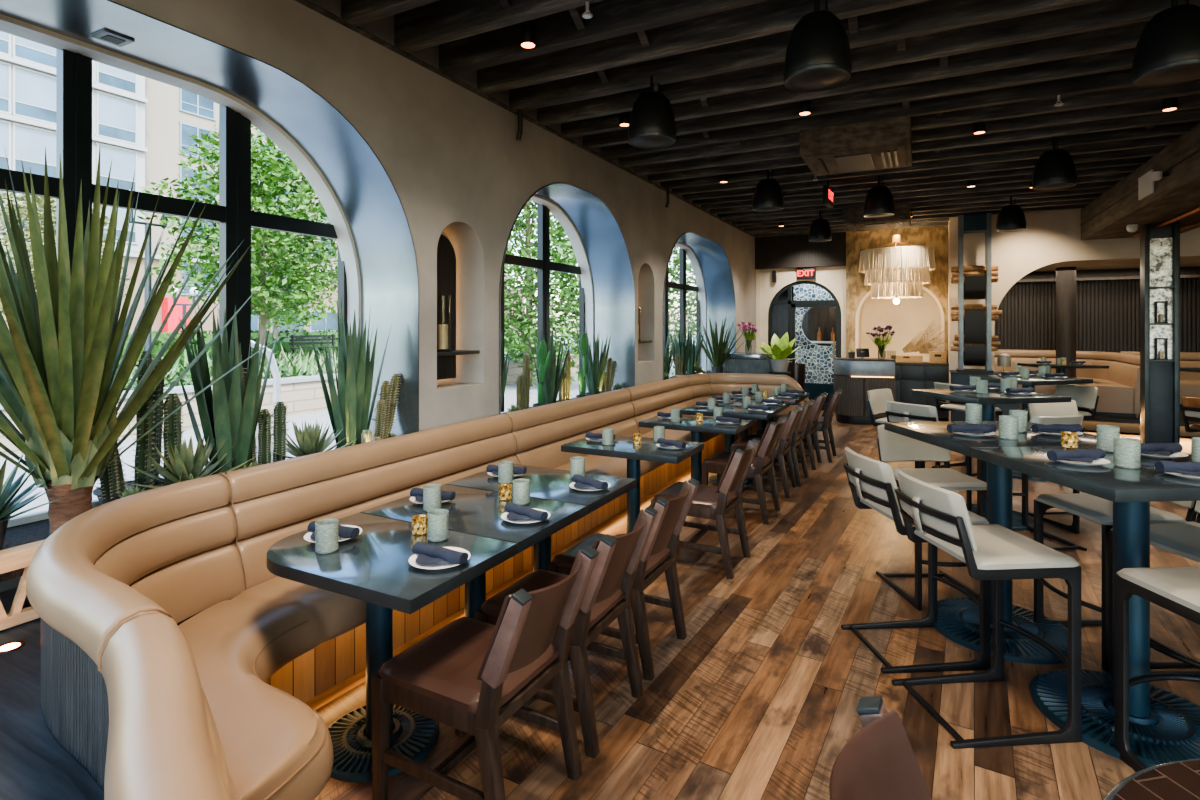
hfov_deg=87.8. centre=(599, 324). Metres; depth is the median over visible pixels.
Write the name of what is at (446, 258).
plaque
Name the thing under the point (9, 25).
trim
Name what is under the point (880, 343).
flower vase
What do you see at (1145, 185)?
plate
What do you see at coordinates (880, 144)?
air conditioning unit
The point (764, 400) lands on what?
rolled napkin
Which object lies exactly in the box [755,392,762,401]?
tumbler
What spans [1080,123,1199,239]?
ceiling beam
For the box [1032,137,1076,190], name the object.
pendant light
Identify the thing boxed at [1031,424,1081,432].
rolled napkin
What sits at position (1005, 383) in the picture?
tumbler
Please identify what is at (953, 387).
rolled napkin
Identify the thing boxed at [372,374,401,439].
columnar cactus
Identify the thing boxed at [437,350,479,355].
niche shelf
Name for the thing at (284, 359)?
grass bed
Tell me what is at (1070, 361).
rolled napkin
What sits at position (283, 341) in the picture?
hedge
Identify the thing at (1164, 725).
table
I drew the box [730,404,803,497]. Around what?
dining chair
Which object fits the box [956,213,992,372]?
rack
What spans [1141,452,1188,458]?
plate
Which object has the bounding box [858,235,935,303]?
chandelier
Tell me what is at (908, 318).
wall
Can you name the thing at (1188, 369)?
table
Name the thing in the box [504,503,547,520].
rolled napkin
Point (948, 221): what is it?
wall
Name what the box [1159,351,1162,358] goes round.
candle
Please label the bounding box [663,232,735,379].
trim
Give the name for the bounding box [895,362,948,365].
countertop
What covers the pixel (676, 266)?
street tree
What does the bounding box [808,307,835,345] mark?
bar shelf
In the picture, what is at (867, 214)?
grille
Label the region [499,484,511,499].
votive holder
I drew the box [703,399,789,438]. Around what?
dining table
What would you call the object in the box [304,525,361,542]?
plate
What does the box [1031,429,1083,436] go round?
plate
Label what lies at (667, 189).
pipe stub
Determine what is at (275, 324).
street tree
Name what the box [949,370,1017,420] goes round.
base cabinet
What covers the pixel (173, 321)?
banner
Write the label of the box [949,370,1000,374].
countertop
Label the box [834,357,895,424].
stand
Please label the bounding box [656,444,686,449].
plate
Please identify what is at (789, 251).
trim
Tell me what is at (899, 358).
wicker basket
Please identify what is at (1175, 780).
round table
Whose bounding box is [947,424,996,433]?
rolled napkin
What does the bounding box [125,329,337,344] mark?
hedge
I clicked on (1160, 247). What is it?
steel column
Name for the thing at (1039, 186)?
grille
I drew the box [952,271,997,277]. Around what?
log
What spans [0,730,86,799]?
step
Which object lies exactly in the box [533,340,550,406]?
cactus
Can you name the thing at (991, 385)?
rolled napkin
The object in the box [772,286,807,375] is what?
wall
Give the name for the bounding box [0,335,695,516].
ground
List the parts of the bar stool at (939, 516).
frame, seat, frame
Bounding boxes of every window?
[0,49,346,373]
[501,203,584,411]
[664,248,699,375]
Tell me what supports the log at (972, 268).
on the log
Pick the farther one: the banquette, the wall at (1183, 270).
the wall at (1183, 270)
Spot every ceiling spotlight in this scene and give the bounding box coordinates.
[520,20,535,47]
[619,111,629,126]
[720,174,727,182]
[799,100,810,114]
[967,180,975,186]
[974,122,984,133]
[1162,97,1177,110]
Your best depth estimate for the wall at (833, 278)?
11.95 m
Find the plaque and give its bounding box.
[437,234,455,379]
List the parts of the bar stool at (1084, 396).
seat, frame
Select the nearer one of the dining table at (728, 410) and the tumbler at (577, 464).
the tumbler at (577, 464)
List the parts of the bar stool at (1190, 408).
frame, seat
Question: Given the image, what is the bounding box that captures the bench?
[289,334,337,357]
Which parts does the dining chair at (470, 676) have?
leg, leg, seat frame, seat, leg, leather wrapped post, rail, backrest, leg, leather wrapped post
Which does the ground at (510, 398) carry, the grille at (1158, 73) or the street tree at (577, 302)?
the street tree at (577, 302)
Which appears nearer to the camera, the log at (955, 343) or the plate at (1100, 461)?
the plate at (1100, 461)
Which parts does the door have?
frame, handle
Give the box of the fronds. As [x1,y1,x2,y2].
[902,321,947,353]
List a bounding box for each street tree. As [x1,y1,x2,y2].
[0,191,136,321]
[137,124,337,359]
[205,203,337,338]
[504,200,578,385]
[535,219,669,345]
[669,246,695,374]
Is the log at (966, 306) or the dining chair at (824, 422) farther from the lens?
the log at (966, 306)
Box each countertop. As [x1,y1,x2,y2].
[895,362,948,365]
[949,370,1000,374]
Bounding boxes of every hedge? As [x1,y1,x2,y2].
[119,332,535,363]
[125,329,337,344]
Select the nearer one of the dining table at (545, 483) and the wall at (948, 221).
the dining table at (545, 483)
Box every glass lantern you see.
[1154,301,1167,322]
[1154,338,1167,359]
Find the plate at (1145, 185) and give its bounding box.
[1138,169,1153,199]
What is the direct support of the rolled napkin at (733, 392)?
on the plate
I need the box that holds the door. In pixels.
[768,281,840,409]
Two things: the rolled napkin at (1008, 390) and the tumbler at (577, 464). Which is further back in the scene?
the rolled napkin at (1008, 390)
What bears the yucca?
on the trough
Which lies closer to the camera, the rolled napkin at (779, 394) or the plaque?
the plaque
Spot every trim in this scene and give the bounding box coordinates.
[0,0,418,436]
[0,14,360,337]
[295,0,756,237]
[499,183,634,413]
[530,195,593,392]
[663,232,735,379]
[675,242,706,371]
[755,232,845,268]
[756,269,760,352]
[855,281,943,357]
[994,278,1198,360]
[1016,274,1199,282]
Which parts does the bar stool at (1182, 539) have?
seat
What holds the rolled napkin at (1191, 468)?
on the plate at (1186, 476)
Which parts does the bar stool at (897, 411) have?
frame, frame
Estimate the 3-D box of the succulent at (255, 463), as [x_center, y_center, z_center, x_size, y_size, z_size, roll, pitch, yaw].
[-1.776,0.769,3.211,0.154,0.142,0.155,0,0,-11]
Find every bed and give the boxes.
[121,339,573,388]
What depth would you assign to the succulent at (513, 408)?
5.20 m
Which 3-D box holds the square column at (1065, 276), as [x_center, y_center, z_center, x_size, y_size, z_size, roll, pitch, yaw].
[8.436,0.090,11.280,0.300,2.260,0.300,0,0,27]
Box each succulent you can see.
[115,486,144,499]
[174,474,199,482]
[244,460,261,467]
[507,404,521,411]
[613,383,623,389]
[664,373,670,379]
[695,366,704,373]
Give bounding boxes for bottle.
[437,295,451,351]
[817,327,820,340]
[831,327,834,340]
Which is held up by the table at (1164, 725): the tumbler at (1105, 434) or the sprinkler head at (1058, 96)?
the tumbler at (1105, 434)
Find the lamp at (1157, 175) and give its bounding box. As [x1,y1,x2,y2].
[1150,171,1168,180]
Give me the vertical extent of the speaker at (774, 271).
0.230 m
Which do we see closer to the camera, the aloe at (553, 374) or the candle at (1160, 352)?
the aloe at (553, 374)
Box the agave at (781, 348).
[753,332,802,359]
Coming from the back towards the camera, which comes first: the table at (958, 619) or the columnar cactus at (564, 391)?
the columnar cactus at (564, 391)
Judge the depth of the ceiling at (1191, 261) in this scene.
10.71 m
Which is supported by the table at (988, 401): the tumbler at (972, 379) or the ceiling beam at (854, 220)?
the tumbler at (972, 379)
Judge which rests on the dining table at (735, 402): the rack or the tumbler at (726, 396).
the tumbler at (726, 396)
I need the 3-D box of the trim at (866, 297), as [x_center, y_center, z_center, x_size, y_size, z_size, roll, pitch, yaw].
[5.473,0.410,11.395,1.435,2.420,0.610,0,0,27]
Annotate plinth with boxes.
[805,383,833,403]
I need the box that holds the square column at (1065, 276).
[1056,267,1075,377]
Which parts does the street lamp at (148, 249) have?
arm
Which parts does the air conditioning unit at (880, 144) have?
intake panel, grille frame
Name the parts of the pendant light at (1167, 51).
stem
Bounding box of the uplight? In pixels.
[0,641,24,653]
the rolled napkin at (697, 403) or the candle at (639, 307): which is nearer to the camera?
the rolled napkin at (697, 403)
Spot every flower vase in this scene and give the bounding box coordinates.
[737,321,757,352]
[866,325,895,358]
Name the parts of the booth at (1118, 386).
seat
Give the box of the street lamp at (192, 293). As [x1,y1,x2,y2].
[171,286,197,328]
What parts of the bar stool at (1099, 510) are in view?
frame, seat, frame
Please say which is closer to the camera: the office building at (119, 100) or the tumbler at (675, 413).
the tumbler at (675, 413)
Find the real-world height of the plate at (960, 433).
0.021 m
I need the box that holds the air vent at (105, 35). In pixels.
[91,29,134,46]
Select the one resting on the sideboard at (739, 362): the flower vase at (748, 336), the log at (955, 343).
the flower vase at (748, 336)
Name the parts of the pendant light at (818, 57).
stem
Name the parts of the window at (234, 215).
frame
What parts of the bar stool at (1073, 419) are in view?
frame, frame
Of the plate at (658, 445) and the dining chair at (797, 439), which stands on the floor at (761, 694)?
the dining chair at (797, 439)
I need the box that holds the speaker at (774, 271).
[772,270,775,282]
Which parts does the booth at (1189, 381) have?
seat, backrest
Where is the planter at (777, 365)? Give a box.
[770,359,792,371]
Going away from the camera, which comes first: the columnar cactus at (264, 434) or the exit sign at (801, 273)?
the columnar cactus at (264, 434)
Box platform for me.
[1018,404,1199,436]
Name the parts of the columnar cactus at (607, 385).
stem, stem, stem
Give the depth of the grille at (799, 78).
3.29 m
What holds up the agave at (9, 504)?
on the trough at (24, 535)
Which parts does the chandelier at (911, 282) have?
bulb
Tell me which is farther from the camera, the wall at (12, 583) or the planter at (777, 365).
the planter at (777, 365)
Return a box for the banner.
[162,298,189,333]
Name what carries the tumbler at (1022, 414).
on the table at (958, 619)
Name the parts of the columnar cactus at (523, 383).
stem, stem, stem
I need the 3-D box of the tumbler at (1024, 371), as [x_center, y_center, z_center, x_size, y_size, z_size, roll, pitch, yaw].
[4.590,0.514,6.730,0.086,0.112,0.086,0,0,-20]
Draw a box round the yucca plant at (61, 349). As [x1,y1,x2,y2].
[0,146,306,535]
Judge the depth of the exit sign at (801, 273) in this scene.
11.86 m
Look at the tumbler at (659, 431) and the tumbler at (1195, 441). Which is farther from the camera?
the tumbler at (659, 431)
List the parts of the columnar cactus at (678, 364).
stem, stem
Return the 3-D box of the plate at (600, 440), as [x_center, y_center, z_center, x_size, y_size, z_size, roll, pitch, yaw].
[0.002,0.860,4.669,0.220,0.021,0.220,0,0,27]
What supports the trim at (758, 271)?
attached to the wall at (833, 278)
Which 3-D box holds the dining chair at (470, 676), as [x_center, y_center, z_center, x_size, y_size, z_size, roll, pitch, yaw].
[-0.386,1.206,2.156,0.642,0.834,0.466,0,0,28]
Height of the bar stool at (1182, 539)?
0.975 m
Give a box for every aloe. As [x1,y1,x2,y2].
[176,305,278,475]
[310,297,391,448]
[501,331,510,406]
[527,327,570,403]
[577,326,610,394]
[664,329,678,374]
[669,329,690,374]
[677,324,704,374]
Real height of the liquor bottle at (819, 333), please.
0.290 m
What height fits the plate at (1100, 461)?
0.021 m
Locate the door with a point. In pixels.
(792, 305)
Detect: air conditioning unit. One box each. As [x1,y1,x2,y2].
[800,115,911,175]
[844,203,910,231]
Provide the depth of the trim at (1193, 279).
11.81 m
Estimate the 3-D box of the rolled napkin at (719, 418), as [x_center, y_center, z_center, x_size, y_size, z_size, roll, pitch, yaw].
[1.115,0.834,5.460,0.232,0.047,0.107,0,0,42]
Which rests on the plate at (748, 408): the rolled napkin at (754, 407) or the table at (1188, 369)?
the rolled napkin at (754, 407)
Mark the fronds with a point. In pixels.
(919, 347)
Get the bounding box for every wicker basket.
[891,355,922,362]
[929,351,946,362]
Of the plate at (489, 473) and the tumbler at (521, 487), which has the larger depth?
the plate at (489, 473)
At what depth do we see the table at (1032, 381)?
6.52 m
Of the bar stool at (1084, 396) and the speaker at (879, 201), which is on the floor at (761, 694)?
the bar stool at (1084, 396)
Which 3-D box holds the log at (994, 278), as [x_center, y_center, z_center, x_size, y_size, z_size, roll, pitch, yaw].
[5.853,-0.714,9.709,0.596,0.097,0.092,0,0,25]
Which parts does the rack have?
post, post, post, post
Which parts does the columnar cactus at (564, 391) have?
stem, stem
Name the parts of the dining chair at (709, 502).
seat, seat frame, leg, leather wrapped post, rail, backrest, leg, leather wrapped post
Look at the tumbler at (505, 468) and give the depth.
3.40 m
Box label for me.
[438,324,447,348]
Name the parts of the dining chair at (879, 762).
leather wrapped post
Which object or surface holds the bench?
on the terrain at (135, 367)
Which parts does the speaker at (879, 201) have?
stem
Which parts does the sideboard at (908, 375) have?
drawer, door, drawer, door, drawer, door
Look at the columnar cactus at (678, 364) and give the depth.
8.87 m
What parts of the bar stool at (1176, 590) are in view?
seat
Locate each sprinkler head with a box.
[582,1,592,18]
[1054,95,1063,106]
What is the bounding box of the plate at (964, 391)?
[949,389,975,392]
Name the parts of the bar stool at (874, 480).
frame, seat, frame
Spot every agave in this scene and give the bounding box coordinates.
[0,453,68,549]
[118,436,259,487]
[270,419,356,458]
[753,332,802,359]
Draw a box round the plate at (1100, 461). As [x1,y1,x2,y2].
[1043,454,1109,465]
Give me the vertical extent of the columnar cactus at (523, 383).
0.580 m
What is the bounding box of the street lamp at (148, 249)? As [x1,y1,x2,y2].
[128,196,167,355]
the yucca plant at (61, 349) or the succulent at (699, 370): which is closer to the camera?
the yucca plant at (61, 349)
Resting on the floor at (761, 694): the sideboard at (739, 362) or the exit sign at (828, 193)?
the sideboard at (739, 362)
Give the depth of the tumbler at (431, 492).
2.90 m
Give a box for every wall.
[0,0,755,630]
[0,350,672,456]
[0,576,20,591]
[761,266,845,410]
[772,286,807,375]
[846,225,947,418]
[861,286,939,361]
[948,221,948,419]
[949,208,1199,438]
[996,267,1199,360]
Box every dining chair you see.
[371,546,598,799]
[475,506,657,757]
[548,478,699,680]
[651,438,759,578]
[702,416,788,523]
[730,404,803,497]
[747,399,815,486]
[765,392,827,469]
[784,389,842,462]
[829,696,931,799]
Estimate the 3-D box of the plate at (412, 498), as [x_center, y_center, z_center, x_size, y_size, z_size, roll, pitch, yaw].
[-0.824,0.860,3.071,0.220,0.021,0.220,0,0,27]
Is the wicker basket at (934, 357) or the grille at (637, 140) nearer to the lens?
the grille at (637, 140)
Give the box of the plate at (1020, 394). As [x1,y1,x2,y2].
[1004,391,1035,395]
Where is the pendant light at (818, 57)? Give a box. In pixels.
[783,0,851,91]
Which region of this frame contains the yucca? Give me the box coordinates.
[691,310,746,372]
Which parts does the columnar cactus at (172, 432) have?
stem, stem, stem, stem, stem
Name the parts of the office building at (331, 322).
pane, pane, cornice, pane, pane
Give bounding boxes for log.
[951,265,998,272]
[951,304,997,309]
[951,310,1001,315]
[951,346,995,351]
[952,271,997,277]
[953,276,997,282]
[953,341,1000,345]
[954,334,997,340]
[955,315,994,320]
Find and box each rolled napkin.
[307,521,359,538]
[410,488,455,500]
[412,542,467,564]
[486,465,526,474]
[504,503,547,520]
[572,474,607,489]
[585,432,614,439]
[657,412,681,417]
[657,438,685,447]
[696,402,717,405]
[712,396,732,400]
[716,416,741,422]
[732,390,751,393]
[748,404,770,410]
[762,399,783,403]
[778,393,797,397]
[786,389,804,393]
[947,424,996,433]
[949,385,975,390]
[988,383,999,388]
[1001,372,1018,375]
[1006,388,1033,392]
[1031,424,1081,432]
[1036,361,1051,362]
[1044,373,1064,376]
[1047,448,1104,462]
[1070,361,1085,362]
[1141,442,1182,455]
[1155,460,1199,475]
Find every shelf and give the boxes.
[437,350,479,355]
[638,340,651,342]
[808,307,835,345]
[1150,286,1174,287]
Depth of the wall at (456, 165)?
4.47 m
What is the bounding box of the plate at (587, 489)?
[569,480,610,491]
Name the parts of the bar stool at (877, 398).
seat, frame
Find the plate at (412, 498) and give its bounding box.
[410,496,449,503]
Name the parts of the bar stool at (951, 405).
frame, seat, frame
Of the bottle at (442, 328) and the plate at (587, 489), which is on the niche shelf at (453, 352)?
the bottle at (442, 328)
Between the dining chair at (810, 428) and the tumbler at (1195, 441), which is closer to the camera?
the tumbler at (1195, 441)
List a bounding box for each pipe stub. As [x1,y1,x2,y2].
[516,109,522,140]
[665,188,668,207]
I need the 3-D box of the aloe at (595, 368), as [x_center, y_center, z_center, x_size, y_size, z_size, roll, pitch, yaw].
[-0.066,0.429,6.825,0.381,0.872,0.427,0,0,5]
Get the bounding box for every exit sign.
[796,267,814,279]
[823,180,833,207]
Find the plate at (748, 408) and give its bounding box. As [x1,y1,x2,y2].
[748,408,767,411]
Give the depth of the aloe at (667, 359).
8.54 m
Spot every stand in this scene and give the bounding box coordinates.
[769,372,790,374]
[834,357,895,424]
[856,348,868,358]
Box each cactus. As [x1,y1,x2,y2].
[93,351,184,504]
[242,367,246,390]
[249,402,290,464]
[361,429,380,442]
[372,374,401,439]
[513,355,531,409]
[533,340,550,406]
[556,351,572,401]
[576,332,588,397]
[601,358,618,392]
[670,354,684,377]
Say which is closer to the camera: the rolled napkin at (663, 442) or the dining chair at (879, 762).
the dining chair at (879, 762)
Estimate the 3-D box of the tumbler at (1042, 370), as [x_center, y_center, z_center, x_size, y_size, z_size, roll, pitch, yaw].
[4.870,0.514,6.850,0.086,0.112,0.086,0,0,13]
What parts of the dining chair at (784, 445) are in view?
seat frame, seat, leg, rail, leather wrapped post, leg, backrest, leather wrapped post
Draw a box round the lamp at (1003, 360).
[997,354,1010,372]
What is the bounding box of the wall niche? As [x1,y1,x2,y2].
[437,231,454,383]
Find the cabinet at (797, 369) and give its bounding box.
[791,363,805,390]
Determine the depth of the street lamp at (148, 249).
16.77 m
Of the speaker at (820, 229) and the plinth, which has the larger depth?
the plinth
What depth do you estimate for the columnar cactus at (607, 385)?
6.92 m
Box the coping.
[0,344,695,409]
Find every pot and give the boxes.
[0,515,10,549]
[533,403,547,406]
[711,366,723,372]
[848,352,854,357]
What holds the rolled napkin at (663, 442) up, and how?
on the plate at (658, 445)
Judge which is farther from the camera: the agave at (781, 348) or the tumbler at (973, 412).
the agave at (781, 348)
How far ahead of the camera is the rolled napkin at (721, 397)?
7.07 m
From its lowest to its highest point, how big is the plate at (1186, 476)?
0.021 m
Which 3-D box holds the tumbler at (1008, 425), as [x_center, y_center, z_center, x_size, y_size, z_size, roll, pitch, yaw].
[2.046,0.514,3.120,0.086,0.112,0.086,0,0,-20]
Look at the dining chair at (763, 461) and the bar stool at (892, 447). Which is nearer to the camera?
the bar stool at (892, 447)
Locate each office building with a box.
[0,31,55,241]
[2,242,523,334]
[92,60,147,251]
[145,77,507,285]
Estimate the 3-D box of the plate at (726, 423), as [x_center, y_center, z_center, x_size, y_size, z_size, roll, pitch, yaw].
[1.133,0.860,5.482,0.220,0.021,0.220,0,0,27]
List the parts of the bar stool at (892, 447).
frame, seat, frame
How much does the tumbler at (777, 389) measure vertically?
0.112 m
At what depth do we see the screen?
12.55 m
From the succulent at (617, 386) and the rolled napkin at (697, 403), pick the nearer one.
the rolled napkin at (697, 403)
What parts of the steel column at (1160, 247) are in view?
mirror panel, mirror panel, mirror panel, dark panel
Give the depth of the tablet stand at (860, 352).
10.31 m
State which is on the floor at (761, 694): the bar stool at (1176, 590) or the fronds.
the bar stool at (1176, 590)
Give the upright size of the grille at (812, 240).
0.016 m
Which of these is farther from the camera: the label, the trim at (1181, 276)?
the trim at (1181, 276)
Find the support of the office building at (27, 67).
on the office building at (331, 322)
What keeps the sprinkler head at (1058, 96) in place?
hanging from the ceiling
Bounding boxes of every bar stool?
[841,447,990,673]
[866,388,939,467]
[876,424,986,609]
[886,401,971,511]
[891,469,1080,748]
[932,382,1001,475]
[977,415,1086,550]
[1024,384,1098,419]
[1027,400,1094,533]
[1034,493,1199,670]
[1109,501,1199,675]
[1114,566,1199,771]
[1181,396,1199,432]
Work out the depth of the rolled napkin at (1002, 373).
6.81 m
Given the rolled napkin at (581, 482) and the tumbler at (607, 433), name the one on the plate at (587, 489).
the rolled napkin at (581, 482)
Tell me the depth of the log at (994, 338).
9.81 m
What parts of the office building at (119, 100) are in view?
pane, clear pane, pane, clear pane, pane, clear pane, pane, clear pane, cornice, cornice, cornice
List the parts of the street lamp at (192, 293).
arm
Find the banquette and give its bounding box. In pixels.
[26,373,813,799]
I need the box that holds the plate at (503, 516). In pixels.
[501,508,550,523]
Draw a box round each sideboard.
[724,352,772,373]
[895,362,948,417]
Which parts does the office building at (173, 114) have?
pane, pane, pane, pane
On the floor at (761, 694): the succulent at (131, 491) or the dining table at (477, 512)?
the dining table at (477, 512)
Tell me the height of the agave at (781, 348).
0.525 m
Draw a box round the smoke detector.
[1126,224,1137,231]
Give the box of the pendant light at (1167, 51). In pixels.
[1131,0,1199,87]
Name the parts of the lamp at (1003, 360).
lamp shade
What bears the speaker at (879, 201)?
hanging from the ceiling at (899, 24)
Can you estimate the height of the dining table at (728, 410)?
0.750 m
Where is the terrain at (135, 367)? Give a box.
[132,344,576,387]
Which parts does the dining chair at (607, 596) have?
leg, seat, seat frame, leg, leather wrapped post, rail, backrest, leg, leather wrapped post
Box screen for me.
[794,284,835,383]
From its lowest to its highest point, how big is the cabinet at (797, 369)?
0.980 m
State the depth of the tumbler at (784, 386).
8.00 m
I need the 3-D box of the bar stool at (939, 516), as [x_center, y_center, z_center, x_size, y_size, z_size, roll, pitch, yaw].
[1.600,1.133,2.618,0.589,0.975,0.444,0,0,-4]
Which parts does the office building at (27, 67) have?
pane, clear pane, pane, clear pane, pane, clear pane, cornice, cornice, pane, clear pane, pane, clear pane, pane, clear pane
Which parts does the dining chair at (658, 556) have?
leg, seat, seat frame, leg, leather wrapped post, rail, backrest, leg, leather wrapped post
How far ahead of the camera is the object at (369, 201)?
3.79 m
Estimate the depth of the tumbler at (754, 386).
7.90 m
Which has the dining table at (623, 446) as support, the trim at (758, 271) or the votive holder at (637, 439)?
the votive holder at (637, 439)
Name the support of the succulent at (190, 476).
on the trough at (24, 535)
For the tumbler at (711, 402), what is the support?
on the dining table at (728, 410)
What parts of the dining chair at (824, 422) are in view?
seat frame, seat, leg, leather wrapped post, backrest, leg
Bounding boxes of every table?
[266,512,516,781]
[360,484,586,618]
[446,464,636,570]
[561,434,703,535]
[638,415,752,483]
[680,404,778,484]
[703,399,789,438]
[730,390,809,424]
[730,394,803,429]
[884,421,1095,663]
[911,388,1070,530]
[968,375,1092,480]
[970,445,1199,766]
[1017,363,1108,409]
[1103,759,1199,799]
[1180,367,1199,372]
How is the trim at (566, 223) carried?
attached to the wall
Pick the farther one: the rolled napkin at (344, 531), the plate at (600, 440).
the plate at (600, 440)
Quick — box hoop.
[251,340,280,445]
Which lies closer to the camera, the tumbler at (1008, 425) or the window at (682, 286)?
the tumbler at (1008, 425)
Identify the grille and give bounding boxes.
[632,135,671,146]
[755,207,780,210]
[790,69,844,88]
[811,239,828,241]
[866,213,891,216]
[999,228,1022,230]
[1036,183,1072,189]
[1140,63,1199,84]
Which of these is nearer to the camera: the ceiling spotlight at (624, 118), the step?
the step
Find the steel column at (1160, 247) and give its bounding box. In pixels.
[1140,222,1179,443]
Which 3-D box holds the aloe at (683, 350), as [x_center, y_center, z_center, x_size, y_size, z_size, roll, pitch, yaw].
[1.192,0.429,9.254,0.356,0.873,0.340,0,0,27]
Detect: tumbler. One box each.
[315,518,338,553]
[423,484,441,511]
[427,509,448,542]
[498,461,513,483]
[512,479,529,505]
[570,456,584,477]
[602,428,613,445]
[653,426,664,441]
[671,409,679,421]
[707,398,715,409]
[713,407,722,419]
[723,393,730,403]
[741,387,748,396]
[743,397,750,407]
[752,384,757,393]
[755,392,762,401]
[774,386,780,395]
[781,383,787,392]
[965,403,981,423]
[970,377,980,384]
[976,380,987,393]
[998,415,1018,439]
[1000,378,1011,391]
[1006,377,1016,387]
[1009,410,1027,432]
[1013,365,1021,374]
[1020,367,1029,377]
[1038,366,1047,376]
[1057,358,1062,364]
[1096,425,1119,452]
[1113,437,1140,468]
[1191,437,1199,461]
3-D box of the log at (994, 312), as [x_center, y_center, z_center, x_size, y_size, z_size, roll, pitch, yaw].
[5.867,-0.183,9.720,0.683,0.094,0.084,0,0,28]
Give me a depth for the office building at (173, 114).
48.65 m
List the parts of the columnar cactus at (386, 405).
stem, stem, stem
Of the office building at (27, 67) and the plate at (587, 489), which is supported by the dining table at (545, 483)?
the plate at (587, 489)
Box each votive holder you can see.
[411,514,427,534]
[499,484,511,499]
[633,433,641,443]
[696,413,702,420]
[1061,432,1078,447]
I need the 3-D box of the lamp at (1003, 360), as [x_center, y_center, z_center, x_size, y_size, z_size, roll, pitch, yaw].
[6.245,0.590,9.624,0.180,0.290,0.177,0,0,27]
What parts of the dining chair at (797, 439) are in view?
seat, leg, rail, leather wrapped post, leg, backrest, leather wrapped post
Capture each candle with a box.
[638,307,640,340]
[1159,314,1162,321]
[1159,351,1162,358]
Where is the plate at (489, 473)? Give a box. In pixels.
[487,472,522,476]
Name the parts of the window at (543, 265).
frame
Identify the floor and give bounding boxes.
[0,618,103,799]
[305,410,1199,799]
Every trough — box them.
[0,499,100,630]
[501,397,575,413]
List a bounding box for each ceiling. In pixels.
[341,0,1199,233]
[754,221,947,236]
[1032,257,1199,271]
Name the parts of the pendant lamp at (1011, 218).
stem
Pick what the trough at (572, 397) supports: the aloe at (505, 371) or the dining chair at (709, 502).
the aloe at (505, 371)
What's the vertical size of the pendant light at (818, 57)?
0.472 m
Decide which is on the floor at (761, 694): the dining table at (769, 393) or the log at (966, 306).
the dining table at (769, 393)
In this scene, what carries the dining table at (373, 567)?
on the floor at (761, 694)
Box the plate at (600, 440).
[586,437,601,441]
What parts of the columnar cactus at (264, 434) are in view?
stem, stem, stem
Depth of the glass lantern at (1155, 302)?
7.87 m
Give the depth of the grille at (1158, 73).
3.23 m
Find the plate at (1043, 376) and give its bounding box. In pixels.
[1043,376,1066,378]
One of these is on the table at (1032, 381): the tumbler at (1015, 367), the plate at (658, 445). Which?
the tumbler at (1015, 367)
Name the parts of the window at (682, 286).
frame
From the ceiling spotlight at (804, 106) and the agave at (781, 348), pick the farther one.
the agave at (781, 348)
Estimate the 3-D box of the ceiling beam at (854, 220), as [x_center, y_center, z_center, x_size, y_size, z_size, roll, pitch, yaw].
[4.225,-1.749,9.469,0.880,0.522,0.900,0,0,27]
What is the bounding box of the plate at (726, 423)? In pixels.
[716,421,737,424]
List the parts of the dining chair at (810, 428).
seat, leg, leather wrapped post, backrest, leg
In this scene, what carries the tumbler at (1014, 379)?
on the table at (988, 401)
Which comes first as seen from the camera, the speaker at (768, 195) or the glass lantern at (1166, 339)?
the speaker at (768, 195)
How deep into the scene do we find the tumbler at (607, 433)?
4.50 m
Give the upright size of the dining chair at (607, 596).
0.834 m
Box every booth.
[994,349,1139,417]
[1119,351,1199,407]
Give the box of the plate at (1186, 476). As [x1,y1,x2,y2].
[1154,467,1199,480]
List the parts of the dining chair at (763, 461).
leg, leg, seat frame, seat, leg, leather wrapped post, rail, backrest, leg, leather wrapped post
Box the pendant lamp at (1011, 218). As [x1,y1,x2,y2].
[996,196,1025,231]
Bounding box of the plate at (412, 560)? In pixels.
[409,547,470,569]
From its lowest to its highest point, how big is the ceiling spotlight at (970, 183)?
0.150 m
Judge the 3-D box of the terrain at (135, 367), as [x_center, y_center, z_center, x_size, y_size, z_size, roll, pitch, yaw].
[-11.688,1.395,17.350,15.250,0.550,44.000,0,0,27]
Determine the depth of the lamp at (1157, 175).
6.05 m
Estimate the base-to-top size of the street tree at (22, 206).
6.235 m
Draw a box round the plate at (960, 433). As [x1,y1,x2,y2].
[953,432,996,436]

